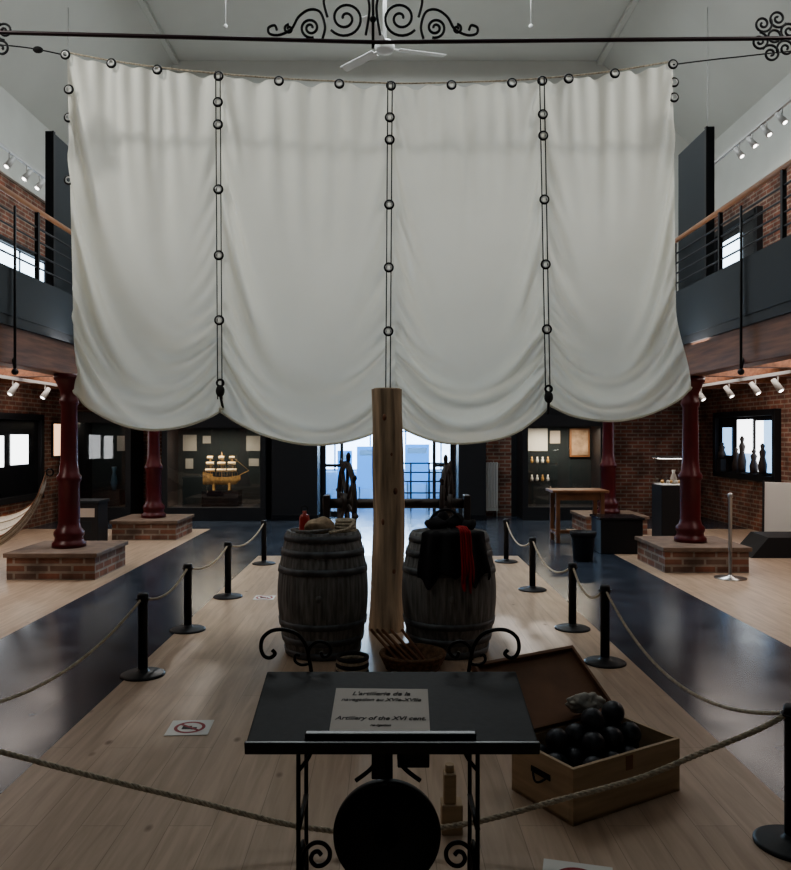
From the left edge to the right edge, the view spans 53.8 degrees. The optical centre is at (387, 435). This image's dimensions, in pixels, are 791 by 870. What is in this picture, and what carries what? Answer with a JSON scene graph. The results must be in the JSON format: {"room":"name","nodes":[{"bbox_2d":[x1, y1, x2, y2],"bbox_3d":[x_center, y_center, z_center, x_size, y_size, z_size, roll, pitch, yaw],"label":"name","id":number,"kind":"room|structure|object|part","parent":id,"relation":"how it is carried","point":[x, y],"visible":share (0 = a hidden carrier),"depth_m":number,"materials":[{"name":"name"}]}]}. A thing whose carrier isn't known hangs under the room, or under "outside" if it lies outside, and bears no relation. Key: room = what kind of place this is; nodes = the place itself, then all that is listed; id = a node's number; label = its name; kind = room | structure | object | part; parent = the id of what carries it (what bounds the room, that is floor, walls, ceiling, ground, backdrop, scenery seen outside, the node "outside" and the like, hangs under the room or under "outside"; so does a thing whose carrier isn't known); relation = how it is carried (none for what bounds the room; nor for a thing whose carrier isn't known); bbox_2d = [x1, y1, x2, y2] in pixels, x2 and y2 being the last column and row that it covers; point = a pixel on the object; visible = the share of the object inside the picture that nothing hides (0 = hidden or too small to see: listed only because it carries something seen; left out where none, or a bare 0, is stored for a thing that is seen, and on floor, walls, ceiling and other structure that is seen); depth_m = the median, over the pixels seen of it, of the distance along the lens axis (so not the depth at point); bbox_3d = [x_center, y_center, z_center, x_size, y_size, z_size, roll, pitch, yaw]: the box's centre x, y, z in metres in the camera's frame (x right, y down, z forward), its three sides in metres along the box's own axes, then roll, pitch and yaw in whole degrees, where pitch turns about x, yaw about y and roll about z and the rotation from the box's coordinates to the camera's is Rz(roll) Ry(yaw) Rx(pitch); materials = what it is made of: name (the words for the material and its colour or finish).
{"room":"museum","nodes":[
{"label":"museum","id":0,"kind":"room"},
{"bbox_2d":[0,86,60,529],"bbox_3d":[-6.270,-2.000,5.850,0.260,7.200,19.700,0,0,0],"label":"wall","id":1,"kind":"structure","parent":0,"point":[21,132],"depth_m":13.38,"materials":[{"name":"brick"}]},
{"bbox_2d":[0,412,43,505],"bbox_3d":[-6.150,0.365,12.700,0.100,1.470,2.300,0,0,0],"label":"window","id":2,"kind":"structure","parent":1,"relation":"in","point":[21,435],"depth_m":13.06,"materials":[{"name":"black"}]},
{"bbox_2d":[0,236,44,281],"bbox_3d":[-6.150,-2.810,12.600,0.100,0.680,2.860,0,0,0],"label":"window","id":3,"kind":"structure","parent":1,"relation":"in","point":[6,245],"depth_m":13.06,"materials":[{"name":"white glass"}]},
{"bbox_2d":[0,468,53,545],"bbox_3d":[-5.004,0.764,9.071,2.342,1.235,0.728,0,0,0],"label":"hammock","id":4,"kind":"object","parent":1,"relation":"attached to","point":[11,524],"visible":1,"depth_m":8.95,"materials":[{"name":"fabric"}]},
{"bbox_2d":[0,184,77,388],"bbox_3d":[-4.947,-1.536,5.750,2.500,1.863,19.480,0,0,0],"label":"gallery","id":5,"kind":"object","parent":1,"relation":"attached to","point":[37,333],"visible":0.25,"depth_m":8.41,"materials":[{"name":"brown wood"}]},
{"bbox_2d":[0,375,57,399],"bbox_3d":[-5.099,-0.776,11.000,0.132,0.478,4.800,0,0,0],"label":"track light","id":6,"kind":"object","parent":5,"relation":"hanging from","point":[12,390],"visible":0.68,"depth_m":10.93,"materials":[{"name":"grey metal"}]},
{"bbox_2d":[45,131,72,294],"bbox_3d":[-3.960,-2.373,9.475,0.160,2.335,0.890,0,0,0],"label":"partition panel","id":7,"kind":"object","parent":5,"relation":"on","point":[57,193],"visible":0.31,"depth_m":9.20,"materials":[{"name":"black"}]},
{"bbox_2d":[51,422,60,457],"bbox_3d":[-6.174,0.075,14.550,0.048,0.650,0.400,0,0,0],"label":"poster","id":8,"kind":"object","parent":1,"relation":"attached to","point":[55,426],"visible":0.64,"depth_m":14.43,"materials":[{"name":"white paper"}]},
{"bbox_2d":[0,0,790,60],"bbox_3d":[0.000,-3.631,6.500,12.390,1.018,0.056,0,0,0],"label":"rod","id":9,"kind":"object","parent":1,"relation":"attached to","point":[4,32],"visible":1,"depth_m":6.49,"materials":[{"name":"black metal"}]},
{"bbox_2d":[326,471,441,498],"bbox_3d":[0.000,0.150,17.650,5.800,2.900,3.900,0,0,0],"label":"wall","id":10,"kind":"structure","parent":0,"point":[331,476],"depth_m":19.50,"materials":[{"name":"blue paint"}]},
{"bbox_2d":[326,430,449,470],"bbox_3d":[0.000,-0.025,19.430,4.440,1.790,0.060,0,0,0],"label":"window","id":11,"kind":"structure","parent":10,"relation":"in","point":[408,438],"depth_m":19.45,"materials":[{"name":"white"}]},
{"bbox_2d":[77,61,699,515],"bbox_3d":[0.000,-3.000,15.600,12.400,9.200,0.200,0,0,0],"label":"wall","id":12,"kind":"structure","parent":0,"point":[636,441],"depth_m":15.50,"materials":[{"name":"paint"}]},
{"bbox_2d":[322,442,453,515],"bbox_3d":[0.000,0.425,15.510,2.620,2.350,0.140,0,0,0],"label":"door","id":13,"kind":"structure","parent":12,"relation":"in","point":[324,465],"depth_m":15.50,"materials":[{"name":"black metal"}]},
{"bbox_2d":[597,0,638,64],"bbox_3d":[4.200,-7.405,5.750,0.100,0.070,19.500,0,0,0],"label":"trim","id":14,"kind":"structure","parent":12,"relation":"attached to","point":[633,3],"depth_m":14.15,"materials":[{"name":"paint"}]},
{"bbox_2d":[0,508,790,869],"bbox_3d":[0.000,1.700,7.850,12.800,0.200,23.700,0,0,0],"label":"floor","id":15,"kind":"structure","parent":0,"point":[728,643],"depth_m":4.64,"materials":[{"name":"brown wood"}]},
{"bbox_2d":[3,373,127,579],"bbox_3d":[-3.740,0.440,9.150,1.040,2.320,1.060,0,0,0],"label":"column","id":16,"kind":"structure","parent":15,"relation":"on","point":[69,556],"depth_m":9.03,"materials":[{"name":"brick"}]},
{"bbox_2d":[80,498,109,540],"bbox_3d":[-4.425,1.270,11.500,0.490,0.660,0.440,0,0,0],"label":"stand","id":17,"kind":"object","parent":15,"relation":"on","point":[93,511],"visible":0.48,"depth_m":11.30,"materials":[{"name":"black wood"}]},
{"bbox_2d":[78,412,142,520],"bbox_3d":[-5.400,0.575,15.074,1.100,2.050,0.752,0,0,0],"label":"display case","id":18,"kind":"object","parent":15,"relation":"on","point":[110,454],"visible":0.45,"depth_m":15.23,"materials":[{"name":"black glass"}]},
{"bbox_2d":[120,593,164,681],"bbox_3d":[-1.640,1.327,5.220,0.290,0.546,0.290,0,0,0],"label":"barrier post","id":19,"kind":"object","parent":15,"relation":"on","point":[143,672],"visible":0.98,"depth_m":5.19,"materials":[{"name":"black metal"}]},
{"bbox_2d":[149,569,187,599],"bbox_3d":[-1.645,1.135,5.825,0.020,0.099,1.132,0,0,-1],"label":"rope","id":20,"kind":"object","parent":19,"relation":"attached to","point":[185,571],"visible":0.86,"depth_m":5.92,"materials":[{"name":"beige fabric"}]},
{"bbox_2d":[109,431,193,539],"bbox_3d":[-3.740,0.440,12.450,1.040,2.320,1.060,0,0,0],"label":"column","id":21,"kind":"structure","parent":15,"relation":"on","point":[153,523],"depth_m":12.29,"materials":[{"name":"brick"}]},
{"bbox_2d":[170,563,205,633],"bbox_3d":[-1.650,1.327,6.430,0.290,0.546,0.290,0,0,0],"label":"barrier post","id":22,"kind":"object","parent":15,"relation":"on","point":[188,627],"visible":1,"depth_m":6.40,"materials":[{"name":"black metal"}]},
{"bbox_2d":[192,546,227,569],"bbox_3d":[-1.620,1.135,7.090,0.020,0.099,1.243,0,0,3],"label":"rope","id":23,"kind":"object","parent":22,"relation":"attached to","point":[223,551],"visible":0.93,"depth_m":7.18,"materials":[{"name":"beige fabric"}]},
{"bbox_2d":[164,720,213,735],"bbox_3d":[-1.085,1.597,4.270,0.230,0.004,0.220,0,0,-3],"label":"sign","id":24,"kind":"object","parent":15,"relation":"on","point":[177,727],"visible":1,"depth_m":4.26,"materials":[{"name":"white"}]},
{"bbox_2d":[162,417,270,520],"bbox_3d":[-3.275,0.625,15.049,1.950,1.950,0.802,0,0,0],"label":"display case","id":25,"kind":"object","parent":15,"relation":"on","point":[185,451],"visible":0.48,"depth_m":15.40,"materials":[{"name":"black glass"}]},
{"bbox_2d":[203,453,248,489],"bbox_3d":[-3.119,0.672,15.010,0.886,0.745,0.169,0,0,0],"label":"model ship","id":26,"kind":"object","parent":25,"relation":"in","point":[208,479],"visible":1,"depth_m":14.98,"materials":[{"name":"gold wood"}]},
{"bbox_2d":[213,542,242,599],"bbox_3d":[-1.590,1.327,7.750,0.290,0.546,0.290,0,0,0],"label":"barrier post","id":27,"kind":"object","parent":15,"relation":"on","point":[227,595],"visible":0.98,"depth_m":7.72,"materials":[{"name":"black metal"}]},
{"bbox_2d":[232,523,263,546],"bbox_3d":[-1.570,1.145,8.750,0.020,0.119,1.922,0,0,1],"label":"rope","id":28,"kind":"object","parent":27,"relation":"attached to","point":[253,537],"visible":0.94,"depth_m":8.91,"materials":[{"name":"beige fabric"}]},
{"bbox_2d":[252,520,275,565],"bbox_3d":[-1.550,1.327,9.750,0.290,0.546,0.290,0,0,0],"label":"barrier post","id":29,"kind":"object","parent":15,"relation":"on","point":[263,562],"visible":0.99,"depth_m":9.72,"materials":[{"name":"black metal"}]},
{"bbox_2d":[253,595,275,599],"bbox_3d":[-1.220,1.597,7.700,0.200,0.004,0.200,0,0,0],"label":"sign","id":30,"kind":"object","parent":15,"relation":"on","point":[257,597],"visible":1,"depth_m":7.70,"materials":[{"name":"white"}]},
{"bbox_2d":[271,439,321,520],"bbox_3d":[-1.765,0.450,15.090,0.890,2.300,0.800,0,0,0],"label":"wall","id":31,"kind":"structure","parent":15,"relation":"on","point":[295,469],"depth_m":14.70,"materials":[{"name":"black paint"}]},
{"bbox_2d":[278,518,367,660],"bbox_3d":[-0.483,1.107,5.797,0.669,0.987,0.675,0,0,0],"label":"wooden barrel","id":32,"kind":"object","parent":15,"relation":"on","point":[323,578],"depth_m":5.53,"materials":[{"name":"wood"}]},
{"bbox_2d":[299,505,309,529],"bbox_3d":[-0.625,0.627,5.840,0.090,0.212,0.090,0,0,0],"label":"lantern","id":33,"kind":"object","parent":32,"relation":"on","point":[304,517],"visible":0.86,"depth_m":5.81,"materials":[{"name":"red paint"}]},
{"bbox_2d":[295,528,331,533],"bbox_3d":[-0.534,0.679,5.558,0.266,0.040,0.067,0,0,9],"label":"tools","id":34,"kind":"object","parent":32,"relation":"on","point":[329,529],"visible":1,"depth_m":5.55,"materials":[{"name":"black metal"}]},
{"bbox_2d":[304,516,333,533],"bbox_3d":[-0.500,0.652,5.680,0.220,0.134,0.160,0,0,0],"label":"burlap sack","id":35,"kind":"object","parent":32,"relation":"on","point":[323,522],"visible":0.77,"depth_m":5.62,"materials":[{"name":"beige fabric"}]},
{"bbox_3d":[-0.323,0.672,5.692,0.202,0.118,0.322,0,0,0],"label":"rope coil","id":36,"kind":"part","parent":32,"relation":"part of","materials":[{"name":"beige fabric"}]},
{"bbox_2d":[337,451,351,487],"bbox_3d":[-1.025,0.975,18.525,0.350,1.250,0.250,0,0,0],"label":"panel","id":37,"kind":"object","parent":15,"relation":"on","point":[338,452],"visible":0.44,"depth_m":18.50,"materials":[{"name":"blue glass"}]},
{"bbox_2d":[336,651,368,671],"bbox_3d":[-0.240,1.537,5.250,0.228,0.124,0.228,0,0,0],"label":"rope coil","id":38,"kind":"object","parent":15,"relation":"on","point":[347,661],"visible":0.9,"depth_m":5.18,"materials":[{"name":"black fabric"}]},
{"bbox_2d":[357,446,372,498],"bbox_3d":[-0.480,0.925,18.525,0.520,1.350,0.250,0,0,0],"label":"panel","id":39,"kind":"object","parent":15,"relation":"on","point":[364,453],"visible":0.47,"depth_m":18.50,"materials":[{"name":"blue glass"}]},
{"bbox_2d":[368,388,404,633],"bbox_3d":[-0.013,0.603,6.454,0.302,1.995,0.306,0,0,0],"label":"post","id":40,"kind":"object","parent":15,"relation":"on","point":[388,541],"visible":0.98,"depth_m":6.33,"materials":[{"name":"brown wood"}]},
{"bbox_2d":[244,628,539,869],"bbox_3d":[0.007,1.119,2.395,0.873,0.959,0.422,0,0,0],"label":"lectern","id":41,"kind":"object","parent":15,"relation":"on","point":[386,822],"visible":1,"depth_m":2.40,"materials":[{"name":"black metal"}]},
{"bbox_2d":[322,452,470,522],"bbox_3d":[0.080,0.875,7.150,1.380,1.451,0.905,0,0,0],"label":"steering wheel","id":42,"kind":"object","parent":15,"relation":"on","point":[346,502],"visible":0.58,"depth_m":7.10,"materials":[{"name":"grey wood"}]},
{"bbox_2d":[379,643,445,671],"bbox_3d":[0.170,1.540,5.350,0.464,0.120,0.464,0,0,0],"label":"wicker basket","id":43,"kind":"object","parent":15,"relation":"on","point":[434,656],"visible":0.85,"depth_m":5.23,"materials":[{"name":"brown wicker"}]},
{"bbox_2d":[370,629,424,659],"bbox_3d":[0.090,1.475,5.445,0.181,0.209,0.454,0,0,-44],"label":"rods","id":44,"kind":"object","parent":43,"relation":"in","point":[378,631],"visible":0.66,"depth_m":5.44,"materials":[{"name":"brown wood"}]},
{"bbox_2d":[405,444,428,498],"bbox_3d":[0.690,0.900,18.525,0.580,1.400,0.250,0,0,0],"label":"panel","id":45,"kind":"object","parent":15,"relation":"on","point":[413,452],"visible":0.68,"depth_m":18.50,"materials":[{"name":"blue glass"}]},
{"bbox_2d":[404,462,443,508],"bbox_3d":[0.780,1.092,17.100,1.440,1.016,0.040,0,0,0],"label":"handrail","id":46,"kind":"object","parent":15,"relation":"on","point":[410,463],"visible":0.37,"depth_m":17.08,"materials":[{"name":"black"}]},
{"bbox_2d":[402,528,495,659],"bbox_3d":[0.455,1.157,5.838,0.701,0.885,0.709,0,0,0],"label":"wooden barrel","id":47,"kind":"object","parent":15,"relation":"on","point":[444,614],"visible":0.67,"depth_m":5.56,"materials":[{"name":"wood"},{"name":"iron"}]},
{"bbox_2d":[424,508,475,529],"bbox_3d":[0.462,0.625,5.840,0.386,0.172,0.220,0,0,0],"label":"bundle","id":48,"kind":"object","parent":47,"relation":"on","point":[442,520],"visible":0.86,"depth_m":5.79,"materials":[{"name":"black fabric"}]},
{"bbox_2d":[417,527,490,589],"bbox_3d":[0.487,0.880,5.559,0.414,0.410,0.388,0,0,39],"label":"coat","id":49,"kind":"object","parent":47,"relation":"on","point":[440,551],"visible":0.87,"depth_m":5.51,"materials":[{"name":"black fabric"}]},
{"bbox_2d":[456,525,474,593],"bbox_3d":[0.544,0.870,5.508,0.090,0.456,0.213,0,0,-8],"label":"scarf","id":50,"kind":"object","parent":49,"relation":"attached to","point":[467,562],"depth_m":5.43,"materials":[{"name":"red fabric"}]},
{"bbox_2d":[440,762,462,834],"bbox_3d":[0.258,1.465,3.160,0.085,0.270,0.080,0,0,0],"label":"stand","id":51,"kind":"object","parent":15,"relation":"on","point":[451,806],"visible":0.88,"depth_m":3.13,"materials":[{"name":"brown wood"}]},
{"bbox_2d":[455,442,486,520],"bbox_3d":[1.590,0.450,15.090,0.540,2.300,0.800,0,0,0],"label":"wall","id":52,"kind":"structure","parent":15,"relation":"on","point":[470,459],"depth_m":14.70,"materials":[{"name":"black paint"}]},
{"bbox_2d":[486,462,497,516],"bbox_3d":[2.035,1.060,15.390,0.270,1.080,0.100,0,0,0],"label":"radiator","id":53,"kind":"object","parent":15,"relation":"on","point":[492,467],"visible":0.8,"depth_m":15.34,"materials":[{"name":"white metal"}]},
{"bbox_2d":[495,519,517,563],"bbox_3d":[1.500,1.327,9.900,0.290,0.546,0.290,0,0,0],"label":"barrier post","id":54,"kind":"object","parent":15,"relation":"on","point":[506,560],"visible":1,"depth_m":9.87,"materials":[{"name":"black metal"}]},
{"bbox_2d":[518,537,546,592],"bbox_3d":[1.500,1.327,8.100,0.290,0.546,0.290,0,0,0],"label":"barrier post","id":55,"kind":"object","parent":15,"relation":"on","point":[532,588],"visible":1,"depth_m":8.07,"materials":[{"name":"black metal"}]},
{"bbox_2d":[506,522,528,546],"bbox_3d":[1.500,1.170,9.001,0.020,0.168,1.723,0,0,0],"label":"rope","id":56,"kind":"object","parent":55,"relation":"attached to","point":[506,522],"visible":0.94,"depth_m":9.23,"materials":[{"name":"beige fabric"}]},
{"bbox_2d":[517,416,602,519],"bbox_3d":[3.335,0.610,15.099,1.570,1.980,0.702,0,0,0],"label":"display case","id":57,"kind":"object","parent":15,"relation":"on","point":[552,451],"visible":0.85,"depth_m":15.40,"materials":[{"name":"black"}]},
{"bbox_2d":[555,562,589,632],"bbox_3d":[1.530,1.327,6.470,0.290,0.546,0.290,0,0,0],"label":"barrier post","id":58,"kind":"object","parent":15,"relation":"on","point":[571,626],"visible":1,"depth_m":6.44,"materials":[{"name":"black metal"}]},
{"bbox_2d":[533,541,567,572],"bbox_3d":[1.515,1.170,7.285,0.020,0.168,1.554,0,0,-1],"label":"rope","id":59,"kind":"object","parent":58,"relation":"attached to","point":[539,555],"visible":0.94,"depth_m":7.41,"materials":[{"name":"beige fabric"}]},
{"bbox_2d":[573,568,599,598],"bbox_3d":[1.530,1.161,5.986,0.020,0.147,0.895,0,0,0],"label":"rope","id":60,"kind":"object","parent":58,"relation":"attached to","point":[575,574],"visible":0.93,"depth_m":6.11,"materials":[{"name":"beige fabric"}]},
{"bbox_2d":[471,645,679,826],"bbox_3d":[0.846,1.351,3.649,0.681,0.498,0.708,0,0,-31],"label":"wooden chest","id":61,"kind":"object","parent":15,"relation":"on","point":[547,678],"visible":0.72,"depth_m":3.47,"materials":[{"name":"brown wood"}]},
{"bbox_2d":[565,692,605,713],"bbox_3d":[0.944,1.275,3.720,0.193,0.109,0.097,0,0,0],"label":"rag","id":62,"kind":"object","parent":61,"relation":"in","point":[577,703],"visible":0.84,"depth_m":3.69,"materials":[{"name":"grey fabric"}]},
{"bbox_2d":[540,701,640,766],"bbox_3d":[0.923,1.401,3.505,0.547,0.354,0.328,0,0,-31],"label":"pile","id":63,"kind":"object","parent":61,"relation":"in","point":[603,734],"visible":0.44,"depth_m":3.46,"materials":[{"name":"metal"}]},
{"bbox_2d":[545,488,608,542],"bbox_3d":[2.860,1.205,11.825,0.840,0.790,0.550,0,0,0],"label":"table","id":64,"kind":"object","parent":15,"relation":"on","point":[594,494],"visible":0.73,"depth_m":11.60,"materials":[{"name":"brown wood"}]},
{"bbox_2d":[543,858,612,869],"bbox_3d":[0.680,1.597,2.800,0.250,0.004,0.240,0,0,14],"label":"sign","id":65,"kind":"object","parent":15,"relation":"on","point":[548,864],"visible":1,"depth_m":2.89,"materials":[{"name":"white"}]},
{"bbox_2d":[570,530,596,561],"bbox_3d":[2.499,1.413,10.000,0.335,0.375,0.332,0,0,0],"label":"waste bin","id":66,"kind":"object","parent":15,"relation":"on","point":[582,540],"visible":1,"depth_m":9.89,"materials":[{"name":"black plastic"}]},
{"bbox_2d":[584,585,625,668],"bbox_3d":[1.530,1.327,5.500,0.290,0.546,0.290,0,0,0],"label":"barrier post","id":67,"kind":"object","parent":15,"relation":"on","point":[604,660],"visible":0.98,"depth_m":5.47,"materials":[{"name":"black metal"}]},
{"bbox_2d":[570,422,649,534],"bbox_3d":[3.700,0.440,13.100,1.040,2.320,1.060,0,0,0],"label":"column","id":68,"kind":"structure","parent":15,"relation":"on","point":[581,519],"depth_m":13.01,"materials":[{"name":"brick"}]},
{"bbox_2d":[590,514,644,553],"bbox_3d":[3.165,1.355,10.800,0.610,0.490,0.540,0,0,0],"label":"plinth","id":69,"kind":"object","parent":15,"relation":"on","point":[616,533],"visible":0.91,"depth_m":10.55,"materials":[{"name":"black wood"}]},
{"bbox_2d":[652,456,681,535],"bbox_3d":[4.070,0.950,11.210,0.420,1.300,0.420,0,0,0],"label":"display case","id":70,"kind":"object","parent":15,"relation":"on","point":[665,496],"visible":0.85,"depth_m":11.00,"materials":[{"name":"black wood"}]},
{"bbox_2d":[635,376,751,572],"bbox_3d":[3.720,0.440,9.600,1.040,2.320,1.060,0,0,0],"label":"column","id":71,"kind":"structure","parent":15,"relation":"on","point":[689,550],"depth_m":9.48,"materials":[{"name":"brick"}]},
{"bbox_2d":[714,493,746,580],"bbox_3d":[3.840,1.120,8.750,0.340,0.960,0.340,0,0,0],"label":"steel post","id":72,"kind":"object","parent":15,"relation":"on","point":[729,577],"visible":1,"depth_m":8.73,"materials":[{"name":"grey metal"}]},
{"bbox_2d":[740,532,790,557],"bbox_3d":[5.175,1.460,10.475,0.850,0.280,0.550,0,0,0],"label":"platform","id":73,"kind":"structure","parent":15,"relation":"on","point":[763,544],"depth_m":10.24,"materials":[{"name":"black wood"}]},
{"bbox_2d":[752,703,790,861],"bbox_3d":[1.585,1.327,3.050,0.290,0.546,0.290,0,0,0],"label":"barrier post","id":74,"kind":"object","parent":15,"relation":"on","point":[774,839],"visible":0.98,"depth_m":3.04,"materials":[{"name":"black metal"}]},
{"bbox_2d":[0,714,784,833],"bbox_3d":[-0.182,1.313,3.004,3.464,0.453,0.064,0,0,-1],"label":"rope","id":75,"kind":"object","parent":74,"relation":"attached to","point":[779,718],"visible":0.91,"depth_m":2.99,"materials":[{"name":"beige fabric"}]},
{"bbox_2d":[606,591,781,714],"bbox_3d":[1.558,1.216,4.275,0.020,0.258,2.374,0,0,-1],"label":"rope","id":76,"kind":"object","parent":74,"relation":"attached to","point":[706,700],"visible":0.99,"depth_m":4.03,"materials":[{"name":"beige fabric"}]},
{"bbox_2d":[762,480,790,531],"bbox_3d":[5.586,1.120,11.058,0.500,0.971,0.380,0,0,29],"label":"display panel","id":77,"kind":"object","parent":15,"relation":"on","point":[776,496],"visible":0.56,"depth_m":11.03,"materials":[{"name":"white"}]},
{"bbox_3d":[-1.950,1.327,3.000,0.290,0.546,0.290,0,0,0],"label":"barrier post","id":78,"kind":"object","parent":15,"relation":"on","visible":0},
{"bbox_2d":[0,600,140,703],"bbox_3d":[-1.795,1.195,4.110,0.020,0.218,2.164,0,0,8],"label":"rope","id":79,"kind":"object","parent":78,"relation":"attached to","point":[139,601],"visible":1,"depth_m":4.34,"materials":[{"name":"beige fabric"}]},
{"bbox_2d":[0,0,790,144],"bbox_3d":[0.000,-6.600,5.750,12.400,2.000,19.500,0,0,0],"label":"ceiling","id":80,"kind":"structure","parent":0,"point":[37,81],"depth_m":13.73,"materials":[{"name":"paint"}]},
{"bbox_2d":[0,7,68,190],"bbox_3d":[-5.000,-5.108,10.800,0.132,3.183,3.200,0,0,0],"label":"track light","id":81,"kind":"object","parent":80,"relation":"hanging from","point":[11,160],"visible":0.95,"depth_m":10.78,"materials":[{"name":"grey metal"}]},
{"bbox_2d":[137,0,178,64],"bbox_3d":[-4.200,-7.405,5.750,0.100,0.070,19.500,0,0,0],"label":"trim","id":82,"kind":"structure","parent":80,"relation":"attached to","point":[142,3],"depth_m":14.15,"materials":[{"name":"paint"}]},
{"bbox_2d":[223,0,227,28],"bbox_3d":[-2.500,-6.853,12.000,0.067,1.175,0.070,0,0,0],"label":"hanging cable","id":83,"kind":"object","parent":80,"relation":"hanging from","point":[225,25],"visible":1,"depth_m":11.99,"materials":[{"name":"grey plastic"}]},
{"bbox_2d":[340,0,445,71],"bbox_3d":[0.064,-6.710,12.096,1.708,1.460,1.719,0,0,0],"label":"ceiling fan","id":84,"kind":"object","parent":80,"relation":"hanging from","point":[381,49],"depth_m":12.23,"materials":[{"name":"white metal"}]},
{"bbox_2d":[529,0,532,28],"bbox_3d":[2.200,-6.853,12.000,0.067,1.175,0.070,0,0,0],"label":"hanging cable","id":85,"kind":"object","parent":80,"relation":"hanging from","point":[531,24],"visible":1,"depth_m":11.99,"materials":[{"name":"grey plastic"}]},
{"bbox_2d":[707,7,707,125],"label":"track light","id":86,"kind":"object","parent":80,"relation":"hanging from","point":[707,7],"depth_m":12.19,"materials":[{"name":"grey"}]},
{"bbox_2d":[2,44,789,445],"bbox_3d":[0.000,-1.784,7.128,12.380,3.754,0.238,0,0,0],"label":"sail","id":87,"kind":"object","parent":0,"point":[269,256],"visible":1,"depth_m":7.11,"materials":[{"name":"fabric"}]},
{"bbox_2d":[700,72,790,531],"bbox_3d":[6.270,-2.000,5.850,0.260,7.200,19.700,0,0,0],"label":"wall","id":88,"kind":"structure","parent":0,"point":[733,175],"depth_m":13.41,"materials":[{"name":"brick"}]},
{"bbox_2d":[675,159,790,392],"bbox_3d":[4.847,-1.536,5.750,2.700,1.863,19.480,0,0,0],"label":"gallery","id":89,"kind":"object","parent":88,"relation":"attached to","point":[734,322],"visible":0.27,"depth_m":8.04,"materials":[{"name":"brown wood"}]},
{"bbox_2d":[678,126,713,290],"bbox_3d":[3.780,-2.402,9.535,0.160,2.395,0.970,0,0,0],"label":"partition panel","id":90,"kind":"object","parent":89,"relation":"on","point":[696,161],"visible":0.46,"depth_m":9.40,"materials":[{"name":"black"}]},
{"bbox_2d":[699,370,790,400],"bbox_3d":[4.899,-0.776,11.000,0.132,0.478,4.800,0,0,0],"label":"track light","id":91,"kind":"object","parent":89,"relation":"attached to","point":[779,388],"visible":0.91,"depth_m":10.40,"materials":[{"name":"grey metal"}]},
{"bbox_2d":[714,206,762,272],"bbox_3d":[6.150,-3.250,13.825,0.100,1.100,1.850,0,0,0],"label":"window","id":92,"kind":"structure","parent":88,"relation":"in","point":[758,233],"depth_m":13.57,"materials":[{"name":"black"}]},
{"bbox_2d":[713,409,780,481],"bbox_3d":[6.150,0.160,13.475,0.100,1.180,2.350,0,0,0],"label":"window","id":93,"kind":"structure","parent":88,"relation":"in","point":[757,427],"depth_m":13.24,"materials":[{"name":"black"}]},
{"bbox_2d":[717,436,766,475],"bbox_3d":[6.060,0.323,13.385,0.140,0.645,1.710,0,0,0],"label":"figurines","id":94,"kind":"object","parent":93,"relation":"attached to","point":[739,461],"visible":1,"depth_m":13.30,"materials":[{"name":"grey wood"}]},
{"bbox_2d":[714,96,790,164],"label":"track light","id":95,"kind":"object","parent":88,"relation":"hanging from","point":[767,131],"depth_m":10.52,"materials":[{"name":"grey metal"}]}
]}

